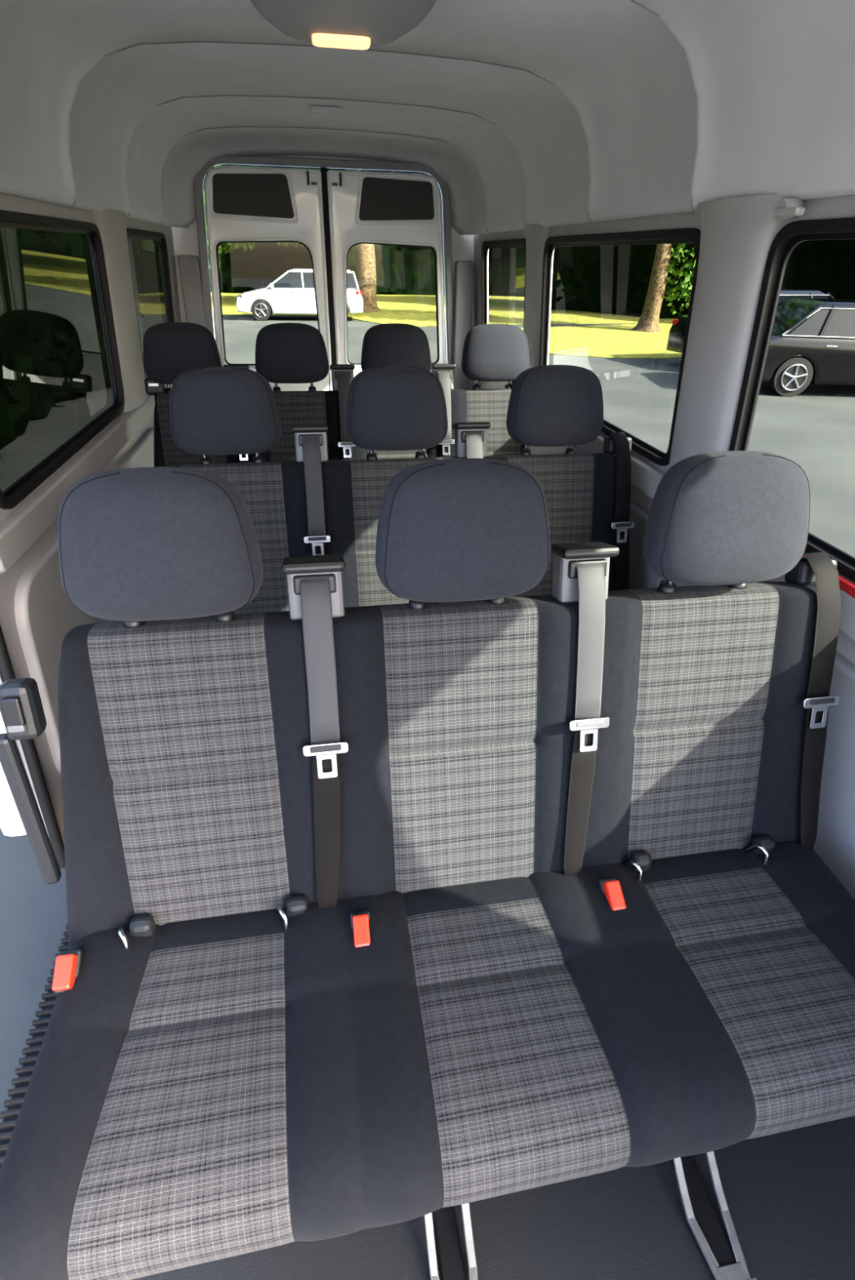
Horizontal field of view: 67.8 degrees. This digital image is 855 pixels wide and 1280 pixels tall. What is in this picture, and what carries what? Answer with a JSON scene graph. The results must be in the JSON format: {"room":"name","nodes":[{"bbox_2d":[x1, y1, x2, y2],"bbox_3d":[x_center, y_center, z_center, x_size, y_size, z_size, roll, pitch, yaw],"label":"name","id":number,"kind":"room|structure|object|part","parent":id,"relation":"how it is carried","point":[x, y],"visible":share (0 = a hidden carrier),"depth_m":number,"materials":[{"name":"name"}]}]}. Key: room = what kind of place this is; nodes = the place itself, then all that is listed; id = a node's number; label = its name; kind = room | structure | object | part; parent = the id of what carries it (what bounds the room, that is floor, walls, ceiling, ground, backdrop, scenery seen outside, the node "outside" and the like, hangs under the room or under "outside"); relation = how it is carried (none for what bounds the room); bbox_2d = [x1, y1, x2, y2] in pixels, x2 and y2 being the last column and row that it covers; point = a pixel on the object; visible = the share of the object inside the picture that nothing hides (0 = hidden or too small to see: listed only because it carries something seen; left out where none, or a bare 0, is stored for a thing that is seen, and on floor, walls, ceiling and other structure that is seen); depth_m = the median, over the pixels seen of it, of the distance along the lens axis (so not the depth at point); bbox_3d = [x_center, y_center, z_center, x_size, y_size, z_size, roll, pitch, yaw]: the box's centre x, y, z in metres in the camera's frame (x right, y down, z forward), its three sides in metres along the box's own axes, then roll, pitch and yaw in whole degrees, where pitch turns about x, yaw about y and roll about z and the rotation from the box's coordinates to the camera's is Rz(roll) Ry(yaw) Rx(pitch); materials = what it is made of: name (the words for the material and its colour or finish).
{"room":"vehicle interior","nodes":[
{"label":"vehicle interior","id":0,"kind":"room"},
{"bbox_2d":[0,192,181,844],"bbox_3d":[-1.204,-0.859,2.564,0.152,1.740,2.880,-4,32,-9],"label":"wall","id":1,"kind":"structure","parent":0,"point":[9,580],"depth_m":1.68,"materials":[{"name":"grey plastic"}]},
{"bbox_2d":[0,711,26,836],"bbox_3d":[-1.008,-0.109,1.308,0.191,1.440,0.080,-4,32,-9],"label":"trim","id":2,"kind":"structure","parent":1,"relation":"attached to","point":[11,824],"depth_m":1.60,"materials":[{"name":"white paint"}]},
{"bbox_2d":[0,624,65,868],"bbox_3d":[-0.957,-0.067,1.410,0.137,1.587,0.087,-4,32,-9],"label":"trim","id":3,"kind":"structure","parent":1,"relation":"attached to","point":[6,672],"depth_m":1.62,"materials":[{"name":"black plastic"}]},
{"bbox_2d":[0,222,117,497],"bbox_3d":[-1.054,-0.837,1.788,0.050,0.580,1.180,-4,32,-9],"label":"window","id":4,"kind":"structure","parent":1,"relation":"in","point":[58,380],"depth_m":1.76,"materials":[{"name":"clear glass"}]},
{"bbox_2d":[0,209,124,509],"bbox_3d":[-1.041,-0.838,1.790,0.063,0.596,1.196,-4,32,-9],"label":"seal","id":5,"kind":"object","parent":1,"relation":"attached to","point":[15,497],"visible":1,"depth_m":1.91,"materials":[{"name":"black rubber"}]},
{"bbox_2d":[14,533,118,773],"bbox_3d":[-1.058,-0.036,1.942,0.086,0.620,0.740,-4,32,-9],"label":"trim","id":6,"kind":"structure","parent":1,"relation":"attached to","point":[44,614],"depth_m":1.64,"materials":[{"name":"grey plastic"}]},
{"bbox_2d":[0,384,172,573],"bbox_3d":[-1.166,-0.864,2.509,0.045,0.085,2.700,-4,32,-9],"label":"trim","id":7,"kind":"structure","parent":1,"relation":"attached to","point":[25,525],"depth_m":1.71,"materials":[{"name":"grey plastic"}]},
{"bbox_2d":[91,208,147,412],"bbox_3d":[-1.156,-1.247,2.444,0.082,0.670,0.470,-4,32,-9],"label":"trim","id":8,"kind":"structure","parent":1,"relation":"attached to","point":[111,224],"depth_m":2.37,"materials":[{"name":"grey plastic"}]},
{"bbox_2d":[112,426,154,470],"bbox_3d":[-1.210,-0.508,2.717,0.086,0.620,0.900,-4,32,-9],"label":"trim","id":9,"kind":"structure","parent":1,"relation":"attached to","point":[141,455],"depth_m":2.62,"materials":[{"name":"grey plastic"}]},
{"bbox_2d":[128,235,170,378],"bbox_3d":[-1.285,-1.552,2.963,0.050,0.580,0.850,-4,32,-9],"label":"window","id":10,"kind":"structure","parent":1,"relation":"in","point":[146,253],"depth_m":2.93,"materials":[{"name":"clear glass"}]},
{"bbox_2d":[126,228,174,378],"bbox_3d":[-1.272,-1.553,2.966,0.063,0.596,0.866,-4,32,-9],"label":"seal","id":11,"kind":"object","parent":1,"relation":"attached to","point":[132,232],"visible":0.35,"depth_m":3.18,"materials":[{"name":"black rubber"}]},
{"bbox_2d":[172,155,475,389],"bbox_3d":[-0.561,-1.760,3.827,1.850,2.000,0.040,-4,32,-9],"label":"door frame","id":12,"kind":"structure","parent":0,"point":[185,240],"depth_m":3.50,"materials":[{"name":"plastic"}]},
{"bbox_2d":[177,255,207,328],"bbox_3d":[-1.308,-1.573,3.723,0.119,1.160,0.072,-4,32,-9],"label":"trim","id":13,"kind":"structure","parent":12,"relation":"attached to","point":[188,265],"depth_m":3.48,"materials":[{"name":"grey plastic"}]},
{"bbox_2d":[204,165,331,391],"bbox_3d":[-0.939,-1.735,3.780,0.722,1.732,0.044,-4,32,-9],"label":"door skin","id":14,"kind":"structure","parent":12,"relation":"in","point":[307,228],"depth_m":3.46,"materials":[{"name":"white paint"}]},
{"bbox_2d":[212,173,318,364],"bbox_3d":[-0.910,-2.052,3.586,0.575,0.937,0.043,-4,32,-9],"label":"window","id":15,"kind":"structure","parent":14,"relation":"attached to","point":[263,284],"depth_m":3.60,"materials":[{"name":"clear glass"}]},
{"bbox_2d":[208,168,297,223],"bbox_3d":[-0.928,-2.359,3.377,0.462,0.240,0.016,-4,32,-9],"label":"rim","id":16,"kind":"object","parent":15,"relation":"attached to","point":[218,216],"visible":1,"depth_m":3.38,"materials":[{"name":"white paint"}]},
{"bbox_3d":[-0.928,-2.359,3.377,0.419,0.196,0.012,-4,32,-9],"label":"panel","id":17,"kind":"part","parent":15,"relation":"part of","materials":[{"name":"black plastic"}]},
{"bbox_2d":[215,240,319,365],"bbox_3d":[-0.914,-1.932,3.672,0.592,0.659,0.018,-4,32,-9],"label":"window frame","id":18,"kind":"structure","parent":14,"relation":"attached to","point":[220,242],"depth_m":3.58,"materials":[{"name":"black rubber"}]},
{"bbox_2d":[213,237,322,368],"bbox_3d":[-0.910,-1.918,3.649,0.596,0.663,0.014,-4,32,-9],"label":"rim","id":19,"kind":"object","parent":14,"relation":"attached to","point":[216,242],"depth_m":3.55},
{"bbox_2d":[306,171,309,185],"bbox_3d":[-0.632,-2.448,3.374,0.012,0.060,0.012,-4,32,-9],"label":"latch plate","id":20,"kind":"object","parent":14,"relation":"attached to","point":[308,175],"visible":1,"depth_m":3.37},
{"bbox_3d":[-0.632,-2.448,3.374,0.012,0.060,0.012,-4,32,-9],"label":"plate","id":21,"kind":"part","parent":20,"relation":"part of","materials":[{"name":"black plastic"}]},
{"bbox_2d":[204,166,332,390],"bbox_3d":[-0.935,-1.728,3.761,0.715,1.717,0.018,-4,32,-9],"label":"rim","id":22,"kind":"object","parent":12,"relation":"attached to","point":[291,171],"visible":0.46,"depth_m":3.50,"materials":[{"name":"black rubber"}]},
{"bbox_2d":[194,155,453,364],"bbox_3d":[-0.557,-1.748,3.802,1.588,1.805,0.036,-4,32,-9],"label":"trim","id":23,"kind":"structure","parent":12,"relation":"attached to","point":[242,159],"depth_m":3.40,"materials":[{"name":"black rubber"}]},
{"bbox_2d":[320,167,336,364],"bbox_3d":[-0.568,-1.764,3.833,0.034,1.750,0.030,-4,32,-9],"label":"trim","id":24,"kind":"structure","parent":12,"relation":"attached to","point":[323,170],"depth_m":3.59,"materials":[{"name":"black rubber"}]},
{"bbox_2d":[326,169,446,377],"bbox_3d":[-0.193,-1.788,3.894,0.732,1.732,0.044,-4,32,-9],"label":"door skin","id":25,"kind":"structure","parent":12,"relation":"in","point":[346,231],"depth_m":3.56,"materials":[{"name":"white paint"}]},
{"bbox_2d":[338,172,342,186],"bbox_3d":[-0.465,-2.460,3.399,0.012,0.060,0.012,-4,32,-9],"label":"latch plate","id":26,"kind":"object","parent":25,"relation":"attached to","point":[340,173],"visible":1,"depth_m":3.39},
{"bbox_3d":[-0.465,-2.460,3.399,0.012,0.060,0.012,-4,32,-9],"label":"plate","id":27,"kind":"part","parent":26,"relation":"part of","materials":[{"name":"black plastic"}]},
{"bbox_2d":[346,177,437,363],"bbox_3d":[-0.203,-2.103,3.694,0.572,0.937,0.043,-4,32,-9],"label":"window","id":28,"kind":"structure","parent":25,"relation":"attached to","point":[386,283],"depth_m":3.70,"materials":[{"name":"clear glass"}]},
{"bbox_2d":[355,172,437,225],"bbox_3d":[-0.169,-2.413,3.493,0.462,0.240,0.016,-4,32,-9],"label":"rim","id":29,"kind":"object","parent":28,"relation":"attached to","point":[372,174],"visible":1,"depth_m":3.50,"materials":[{"name":"white paint"}]},
{"bbox_3d":[-0.169,-2.414,3.493,0.419,0.196,0.012,-4,32,-9],"label":"panel","id":30,"kind":"part","parent":28,"relation":"part of","materials":[{"name":"black plastic"}]},
{"bbox_2d":[343,240,440,367],"bbox_3d":[-0.203,-1.968,3.757,0.594,0.663,0.014,-4,32,-9],"label":"rim","id":31,"kind":"object","parent":25,"relation":"attached to","point":[352,243],"depth_m":3.68,"materials":[{"name":"grey plastic"}]},
{"bbox_2d":[346,242,439,364],"bbox_3d":[-0.207,-1.982,3.780,0.590,0.659,0.018,-4,32,-9],"label":"window frame","id":32,"kind":"structure","parent":25,"relation":"attached to","point":[351,246],"depth_m":3.73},
{"bbox_2d":[327,170,446,364],"bbox_3d":[-0.189,-1.782,3.876,0.725,1.717,0.018,-4,32,-9],"label":"rim","id":33,"kind":"object","parent":12,"relation":"attached to","point":[331,172],"visible":0.57,"depth_m":3.60,"materials":[{"name":"white paint"}]},
{"bbox_2d":[453,260,473,389],"bbox_3d":[0.206,-1.681,3.955,0.110,1.160,0.072,-4,32,-9],"label":"trim","id":34,"kind":"structure","parent":12,"relation":"attached to","point":[464,270],"depth_m":3.76,"materials":[{"name":"grey plastic"}]},
{"bbox_2d":[0,0,854,235],"bbox_3d":[-0.135,-1.165,1.317,1.660,0.418,4.957,-4,32,-9],"label":"ceiling","id":35,"kind":"structure","parent":0,"point":[645,113],"depth_m":1.73,"materials":[{"name":"fabric"}]},
{"bbox_2d":[127,94,495,217],"bbox_3d":[-0.362,-1.856,2.479,1.615,0.396,0.004,-4,32,-9],"label":"seam","id":36,"kind":"object","parent":35,"relation":"attached to","point":[222,95],"visible":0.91,"depth_m":2.37,"materials":[{"name":"grey plastic"}]},
{"bbox_2d":[160,126,488,233],"bbox_3d":[-0.475,-2.204,3.052,1.615,0.396,0.004,-4,32,-9],"label":"seam","id":37,"kind":"object","parent":35,"relation":"attached to","point":[228,126],"visible":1,"depth_m":2.95,"materials":[{"name":"grey plastic"}]},
{"bbox_2d":[71,40,591,222],"bbox_3d":[-0.246,-1.498,1.889,1.615,0.396,0.004,-4,32,-9],"label":"seam","id":38,"kind":"object","parent":35,"relation":"attached to","point":[192,42],"visible":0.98,"depth_m":1.77,"materials":[{"name":"grey plastic"}]},
{"bbox_2d":[249,0,435,115],"bbox_3d":[-0.244,-1.490,1.609,0.355,0.109,2.220,-4,32,-9],"label":"dome light","id":39,"kind":"object","parent":35,"relation":"attached to","point":[356,24],"visible":1,"depth_m":1.26,"materials":[{"name":"grey plastic"}]},
{"bbox_2d":[630,0,695,212],"bbox_3d":[-0.137,-1.159,1.333,1.615,0.396,0.004,-4,32,-9],"label":"seam","id":40,"kind":"object","parent":35,"relation":"attached to","point":[633,1],"visible":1,"depth_m":1.35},
{"bbox_2d":[132,1115,854,1279],"bbox_3d":[-0.164,0.385,2.261,1.860,0.040,4.970,-4,32,-9],"label":"floor","id":41,"kind":"structure","parent":0,"point":[789,1195],"depth_m":1.13,"materials":[{"name":"plastic"}]},
{"bbox_2d":[0,924,69,1171],"bbox_3d":[-0.767,1.150,0.964,0.044,0.039,2.000,-4,32,-9],"label":"step tread","id":42,"kind":"structure","parent":41,"relation":"attached to","point":[21,1083],"depth_m":1.35,"materials":[{"name":"black rubber"}]},
{"bbox_2d":[142,322,528,466],"bbox_3d":[-0.298,-0.528,2.518,1.614,1.253,0.739,-4,32,-9],"label":"seat","id":43,"kind":"object","parent":41,"relation":"on","point":[286,353],"visible":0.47,"depth_m":2.52,"materials":[{"name":"grey fabric"}]},
{"bbox_3d":[-1.049,-0.978,2.440,0.040,0.014,0.008,-4,32,-9],"label":"shoulder guide plate","id":44,"kind":"part","parent":43,"relation":"part of","materials":[{"name":"silver metal"}]},
{"bbox_2d":[222,364,250,369],"bbox_3d":[-0.744,-1.062,2.487,0.098,0.032,0.071,-4,32,-9],"label":"hood","id":45,"kind":"object","parent":43,"relation":"attached to","point":[246,366],"depth_m":2.46,"materials":[{"name":"black plastic"}]},
{"bbox_3d":[-0.337,-0.727,2.674,1.610,0.592,0.261,-4,32,-9],"label":"backrest","id":46,"kind":"part","parent":43,"relation":"part of","materials":[{"name":"grey fabric"}]},
{"bbox_2d":[329,364,355,370],"bbox_3d":[-0.341,-1.091,2.548,0.098,0.032,0.071,-4,32,-9],"label":"hood","id":47,"kind":"object","parent":43,"relation":"attached to","point":[333,366],"depth_m":2.52,"materials":[{"name":"black plastic"}]},
{"bbox_2d":[431,364,455,369],"bbox_3d":[0.062,-1.119,2.610,0.098,0.032,0.071,-4,32,-9],"label":"hood","id":48,"kind":"object","parent":43,"relation":"attached to","point":[434,366],"depth_m":2.58,"materials":[{"name":"black plastic"}]},
{"bbox_2d":[168,364,634,615],"bbox_3d":[-0.042,-0.046,1.752,1.439,1.228,0.739,-4,32,-9],"label":"seat","id":49,"kind":"object","parent":41,"relation":"on","point":[313,504],"visible":0.32,"depth_m":1.77,"materials":[{"name":"grey fabric"}]},
{"bbox_2d":[291,425,328,432],"bbox_3d":[-0.323,-0.581,1.752,0.098,0.032,0.071,-4,32,-9],"label":"hood","id":50,"kind":"object","parent":49,"relation":"attached to","point":[295,428],"depth_m":1.72,"materials":[{"name":"black plastic"}]},
{"bbox_3d":[-0.082,-0.234,1.914,1.435,0.592,0.261,-4,32,-9],"label":"backrest","id":51,"kind":"part","parent":49,"relation":"part of","materials":[{"name":"grey fabric"}]},
{"bbox_2d":[452,422,490,429],"bbox_3d":[0.126,-0.613,1.821,0.098,0.032,0.071,-4,32,-9],"label":"hood","id":52,"kind":"object","parent":49,"relation":"attached to","point":[460,425],"depth_m":1.79,"materials":[{"name":"black plastic"}]},
{"bbox_2d":[0,450,854,1279],"bbox_3d":[0.089,0.410,1.011,1.468,1.218,0.739,-4,32,-9],"label":"seat","id":53,"kind":"object","parent":41,"relation":"on","point":[378,915],"visible":1,"depth_m":1.02,"materials":[{"name":"grey fabric"}]},
{"bbox_2d":[280,554,345,574],"bbox_3d":[-0.182,-0.121,1.015,0.098,0.032,0.071,-4,32,-9],"label":"hood","id":54,"kind":"object","parent":53,"relation":"attached to","point":[332,564],"depth_m":0.99,"materials":[{"name":"black plastic"}]},
{"bbox_2d":[0,840,854,1279],"bbox_3d":[0.117,0.606,1.058,1.430,0.165,0.506,-4,32,-9],"label":"cushion","id":55,"kind":"object","parent":53,"relation":"on","point":[215,1077],"depth_m":0.95,"materials":[{"name":"grey fabric"}]},
{"bbox_3d":[0.063,0.225,1.177,1.435,0.592,0.261,-4,32,-9],"label":"backrest","id":56,"kind":"part","parent":53,"relation":"part of","materials":[{"name":"grey fabric"}]},
{"bbox_3d":[0.019,0.997,1.203,0.040,0.010,0.440,-4,32,-9],"label":"floor rail","id":57,"kind":"part","parent":53,"relation":"part of","materials":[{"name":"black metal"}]},
{"bbox_2d":[551,541,618,559],"bbox_3d":[0.267,-0.153,1.084,0.098,0.032,0.071,-4,32,-9],"label":"hood","id":58,"kind":"object","parent":53,"relation":"attached to","point":[596,549],"depth_m":1.06,"materials":[{"name":"black plastic"}]},
{"bbox_3d":[0.477,0.965,1.273,0.040,0.010,0.440,-4,32,-9],"label":"floor rail","id":59,"kind":"part","parent":53,"relation":"part of","materials":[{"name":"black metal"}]},
{"bbox_2d":[473,194,854,665],"bbox_3d":[0.720,-0.444,1.942,0.152,1.740,4.990,-4,32,-9],"label":"wall","id":60,"kind":"structure","parent":0,"point":[839,206],"depth_m":1.90,"materials":[{"name":"grey plastic"}]},
{"bbox_2d":[480,239,525,331],"bbox_3d":[0.386,-1.697,3.262,0.063,0.596,0.846,-4,32,-9],"label":"seal","id":61,"kind":"object","parent":60,"relation":"attached to","point":[512,242],"visible":0.34,"depth_m":3.44,"materials":[{"name":"black rubber"}]},
{"bbox_2d":[484,244,524,330],"bbox_3d":[0.400,-1.698,3.264,0.050,0.580,0.830,-4,32,-9],"label":"window","id":62,"kind":"structure","parent":60,"relation":"in","point":[504,265],"depth_m":3.23,"materials":[{"name":"clear glass"}]},
{"bbox_2d":[524,223,550,368],"bbox_3d":[0.461,-1.431,2.804,0.082,0.670,0.330,-4,32,-9],"label":"trim","id":63,"kind":"structure","parent":60,"relation":"attached to","point":[535,234],"depth_m":2.71,"materials":[{"name":"grey plastic"}]},
{"bbox_2d":[560,452,663,589],"bbox_3d":[0.660,-0.306,2.447,0.086,0.620,0.980,-4,32,-9],"label":"trim","id":64,"kind":"structure","parent":60,"relation":"attached to","point":[640,575],"depth_m":2.06,"materials":[{"name":"grey plastic"}]},
{"bbox_2d":[538,227,700,466],"bbox_3d":[0.594,-1.054,2.205,0.063,0.596,1.216,-4,32,-9],"label":"seal","id":65,"kind":"object","parent":60,"relation":"attached to","point":[694,233],"visible":0.5,"depth_m":1.92,"materials":[{"name":"black rubber"}]},
{"bbox_2d":[544,238,695,457],"bbox_3d":[0.607,-1.055,2.207,0.050,0.580,1.200,-4,32,-9],"label":"window","id":66,"kind":"structure","parent":60,"relation":"in","point":[617,312],"depth_m":2.04,"materials":[{"name":"clear glass"}]},
{"bbox_2d":[484,381,854,642],"bbox_3d":[0.703,-0.433,1.862,0.045,0.085,4.850,-4,32,-9],"label":"trim","id":67,"kind":"structure","parent":60,"relation":"attached to","point":[646,477],"depth_m":1.92,"materials":[{"name":"grey plastic"}]},
{"bbox_2d":[666,193,782,471],"bbox_3d":[0.698,-0.683,1.573,0.092,0.670,0.370,-4,32,-9],"label":"trim","id":68,"kind":"structure","parent":60,"relation":"attached to","point":[737,234],"depth_m":1.48,"materials":[{"name":"grey plastic"}]},
{"bbox_2d":[683,584,854,899],"bbox_3d":[0.869,0.340,1.385,0.086,0.620,1.300,-4,32,-9],"label":"trim","id":69,"kind":"structure","parent":60,"relation":"attached to","point":[834,842],"depth_m":1.31,"materials":[{"name":"grey plastic"}]},
{"bbox_2d":[773,196,804,220],"bbox_3d":[0.703,-0.829,1.220,0.048,0.041,0.083,-4,32,-9],"label":"coat hook","id":70,"kind":"object","parent":60,"relation":"attached to","point":[787,208],"visible":1,"depth_m":1.22,"materials":[{"name":"grey plastic"}]},
{"bbox_3d":[0.691,-0.818,1.216,0.020,0.014,0.070,-4,32,-9],"label":"hook arm","id":71,"kind":"part","parent":70,"relation":"part of"},
{"bbox_2d":[728,217,854,582],"bbox_3d":[0.849,-0.266,0.907,0.063,0.596,1.336,-4,32,-9],"label":"seal","id":72,"kind":"object","parent":60,"relation":"attached to","point":[792,229],"visible":0.57,"depth_m":1.35,"materials":[{"name":"black rubber"}]},
{"bbox_2d":[741,232,854,564],"bbox_3d":[0.862,-0.267,0.909,0.050,0.580,1.320,-4,32,-9],"label":"window","id":73,"kind":"structure","parent":60,"relation":"in","point":[802,411],"depth_m":1.29,"materials":[{"name":"clear glass"}]},
{"bbox_2d":[802,555,854,598],"bbox_3d":[0.803,-0.108,1.231,0.012,0.018,0.300,-4,32,-9],"label":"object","id":74,"kind":"object","parent":60,"relation":"attached to","point":[845,585],"visible":0.16,"depth_m":1.22,"materials":[{"name":"red plastic"}]},
{"label":"outside","id":75,"kind":"structure","parent":0,"visible":0},
{"bbox_2d":[0,315,446,1122],"bbox_3d":[-2.397,-5.911,13.735,160.000,0.001,150.000,-4,32,-9],"label":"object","id":76,"kind":"structure","parent":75,"point":[33,915],"depth_m":2.23,"materials":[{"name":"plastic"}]},
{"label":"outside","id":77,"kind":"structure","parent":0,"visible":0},
{"bbox_2d":[210,292,445,325],"bbox_3d":[2.827,-20.405,37.905,99.628,0.020,36.140,-4,32,-9],"label":"lawn","id":78,"kind":"structure","parent":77,"point":[211,292],"depth_m":28.36,"materials":[{"name":"green plant"}]},
{"bbox_2d":[203,164,444,295],"bbox_3d":[0.459,-14.129,10.703,99.712,17.247,81.271,-4,32,-9],"label":"treeline","id":79,"kind":"object","parent":78,"relation":"on","point":[235,165],"visible":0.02,"depth_m":32.60,"materials":[{"name":"green plant"}]}
]}

